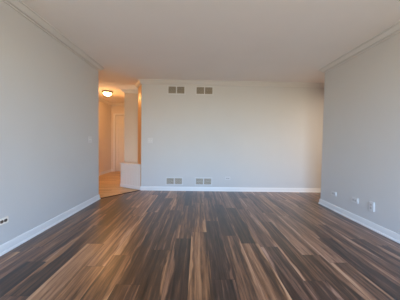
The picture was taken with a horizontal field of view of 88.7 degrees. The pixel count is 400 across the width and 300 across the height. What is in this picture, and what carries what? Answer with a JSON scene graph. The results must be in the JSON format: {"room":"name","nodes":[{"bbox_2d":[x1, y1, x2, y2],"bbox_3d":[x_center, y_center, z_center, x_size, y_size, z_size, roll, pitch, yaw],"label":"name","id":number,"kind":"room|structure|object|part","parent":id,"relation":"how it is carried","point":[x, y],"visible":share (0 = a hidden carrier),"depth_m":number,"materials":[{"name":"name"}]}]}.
{"room":"empty living room","nodes":[
{"label":"empty living room","id":0,"kind":"room"},
{"bbox_2d":[0,0,98,244],"bbox_3d":[-1.897,-0.220,1.222,0.120,2.440,5.110,1,2,-1],"label":"wall","id":1,"kind":"structure","parent":0,"point":[49,95],"depth_m":2.38,"materials":[{"name":"paint"}]},
{"bbox_2d":[0,216,8,225],"bbox_3d":[-1.856,0.672,1.932,0.008,0.062,0.108,1,2,-1],"label":"wall outlet","id":2,"kind":"object","parent":1,"relation":"attached to","point":[4,220],"visible":1,"depth_m":1.94,"materials":[{"name":"beige plastic"}]},
{"bbox_2d":[0,169,112,255],"bbox_3d":[-2.506,0.886,3.056,1.304,0.090,8.720,1,2,-1],"label":"baseboard","id":3,"kind":"structure","parent":1,"relation":"attached to","point":[15,242],"depth_m":2.43,"materials":[{"name":"paint"}]},
{"bbox_2d":[1,0,137,105],"bbox_3d":[-1.322,-1.448,2.996,3.600,0.084,8.720,1,2,-1],"label":"crown molding","id":4,"kind":"structure","parent":1,"relation":"attached to","point":[19,6],"depth_m":2.54,"materials":[{"name":"paint"}]},
{"bbox_2d":[99,101,110,172],"bbox_3d":[-3.225,-0.381,5.551,0.100,2.440,3.830,1,2,-1],"label":"wall","id":5,"kind":"structure","parent":0,"point":[104,109],"depth_m":6.86,"materials":[{"name":"paint"}]},
{"bbox_2d":[111,106,123,170],"bbox_3d":[-2.619,-0.428,7.424,1.165,2.450,0.100,1,2,-1],"label":"wall","id":6,"kind":"structure","parent":0,"point":[114,109],"depth_m":7.36,"materials":[{"name":"paint"}]},
{"bbox_2d":[113,113,123,171],"bbox_3d":[-2.651,-0.260,7.392,0.945,2.095,0.114,1,2,-1],"label":"door","id":7,"kind":"structure","parent":6,"relation":"in","point":[119,119],"depth_m":7.40,"materials":[{"name":"paint"}]},
{"bbox_2d":[99,171,137,197],"bbox_3d":[-1.392,0.867,5.563,3.801,0.001,3.900,1,2,-1],"label":"floor","id":8,"kind":"structure","parent":0,"point":[109,183],"depth_m":5.01,"materials":[{"name":"brown wood"}]},
{"bbox_2d":[119,162,140,189],"bbox_3d":[-1.599,0.602,4.817,0.690,0.573,0.158,2,2,29],"label":"wall","id":9,"kind":"structure","parent":0,"point":[130,172],"depth_m":4.75,"materials":[{"name":"paint"}]},
{"bbox_2d":[138,84,141,186],"bbox_3d":[-1.399,-0.284,4.731,0.005,2.355,0.409,0,2,-26],"label":"wall","id":10,"kind":"structure","parent":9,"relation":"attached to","point":[140,87],"depth_m":4.71,"materials":[{"name":"white paint"}]},
{"bbox_2d":[124,93,137,162],"bbox_3d":[-0.755,-0.373,6.471,2.535,2.440,2.060,1,2,-1],"label":"wall","id":11,"kind":"structure","parent":0,"point":[130,99],"depth_m":5.42,"materials":[{"name":"paint"}]},
{"bbox_2d":[0,190,399,299],"bbox_3d":[1.650,1.040,1.670,7.222,0.001,6.022,1,2,-1],"label":"floor","id":12,"kind":"structure","parent":0,"point":[142,244],"depth_m":1.98,"materials":[{"name":"wood"}]},
{"bbox_2d":[101,190,139,198],"bbox_3d":[-1.607,0.903,4.215,0.044,0.009,0.972,2,2,37],"label":"trim","id":13,"kind":"structure","parent":12,"relation":"on","point":[137,190],"depth_m":4.15,"materials":[{"name":"brown wood"}]},
{"bbox_2d":[21,0,399,103],"bbox_3d":[0.978,-1.507,3.066,8.800,0.100,9.200,1,2,-1],"label":"ceiling","id":14,"kind":"structure","parent":0,"point":[133,40],"depth_m":2.57,"materials":[{"name":"paint"}]},
{"bbox_2d":[102,91,111,95],"bbox_3d":[-2.528,-1.528,5.578,0.254,0.128,0.254,1,2,-1],"label":"ceiling light","id":15,"kind":"object","parent":14,"relation":"attached to","point":[107,93],"visible":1,"depth_m":5.51,"materials":[{"name":"white glass"}]},
{"bbox_2d":[141,84,323,187],"bbox_3d":[1.875,-0.279,4.801,6.720,2.440,0.418,1,2,-1],"label":"wall","id":16,"kind":"structure","parent":0,"point":[253,136],"depth_m":4.57,"materials":[{"name":"paint"}]},
{"bbox_2d":[165,177,182,184],"bbox_3d":[-0.576,0.697,4.583,0.393,0.180,0.013,1,2,-1],"label":"air vent","id":17,"kind":"object","parent":16,"relation":"in","point":[168,180],"visible":1,"depth_m":4.58,"materials":[{"name":"metal"}]},
{"bbox_3d":[-0.668,0.696,4.583,0.162,0.132,0.008,1,2,-1],"label":"louvre panel","id":18,"kind":"part","parent":17,"relation":"part of","materials":[{"name":"metal"}]},
{"bbox_2d":[167,85,185,94],"bbox_3d":[-0.520,-1.325,4.518,0.400,0.198,0.013,1,2,-1],"label":"air vent","id":19,"kind":"object","parent":16,"relation":"in","point":[171,89],"visible":1,"depth_m":4.52,"materials":[{"name":"metal"}]},
{"bbox_3d":[-0.614,-1.326,4.518,0.165,0.144,0.007,1,2,-1],"label":"louvre panel","id":20,"kind":"part","parent":19,"relation":"part of","materials":[{"name":"metal"}]},
{"bbox_2d":[195,177,211,185],"bbox_3d":[0.079,0.706,4.593,0.393,0.180,0.013,1,2,-1],"label":"air vent","id":21,"kind":"object","parent":16,"relation":"in","point":[207,181],"visible":1,"depth_m":4.59,"materials":[{"name":"metal"}]},
{"bbox_2d":[195,86,213,94],"bbox_3d":[0.100,-1.314,4.527,0.400,0.198,0.013,1,2,-1],"label":"air vent","id":22,"kind":"object","parent":16,"relation":"in","point":[200,90],"visible":1,"depth_m":4.53,"materials":[{"name":"metal"}]},
{"bbox_2d":[135,79,323,87],"bbox_3d":[1.793,-1.458,4.758,6.721,0.084,0.561,1,2,-1],"label":"crown molding","id":23,"kind":"structure","parent":16,"relation":"attached to","point":[139,82],"depth_m":4.50,"materials":[{"name":"paint"}]},
{"bbox_2d":[140,186,320,192],"bbox_3d":[1.886,0.903,4.625,6.469,0.090,0.041,1,2,-1],"label":"baseboard","id":24,"kind":"structure","parent":16,"relation":"attached to","point":[150,188],"depth_m":4.60,"materials":[{"name":"paint"}]},
{"bbox_2d":[320,32,399,233],"bbox_3d":[2.312,-0.156,1.214,0.120,2.440,4.973,1,2,-1],"label":"wall","id":25,"kind":"structure","parent":0,"point":[361,141],"depth_m":2.76,"materials":[{"name":"paint"}]},
{"bbox_2d":[352,197,358,203],"bbox_3d":[2.207,0.716,2.916,0.016,0.072,0.116,1,2,-1],"label":"wall outlet","id":26,"kind":"object","parent":25,"relation":"attached to","point":[355,200],"visible":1,"depth_m":2.90,"materials":[{"name":"white plastic"}]},
{"bbox_2d":[318,21,399,72],"bbox_3d":[2.330,-1.334,1.214,0.270,0.084,5.048,1,2,-1],"label":"crown molding","id":27,"kind":"structure","parent":25,"relation":"attached to","point":[394,29],"depth_m":2.73,"materials":[{"name":"paint"}]},
{"bbox_2d":[318,199,399,243],"bbox_3d":[2.294,1.018,1.266,0.172,0.090,4.999,1,2,-1],"label":"baseboard","id":28,"kind":"structure","parent":25,"relation":"attached to","point":[377,228],"depth_m":2.73,"materials":[{"name":"paint"}]},
{"bbox_2d":[369,201,374,211],"bbox_3d":[2.211,0.727,2.636,0.016,0.122,0.078,1,2,-1],"label":"wall outlet","id":29,"kind":"object","parent":25,"relation":"attached to","point":[371,204],"visible":1,"depth_m":2.62,"materials":[{"name":"white plastic"}]}
]}

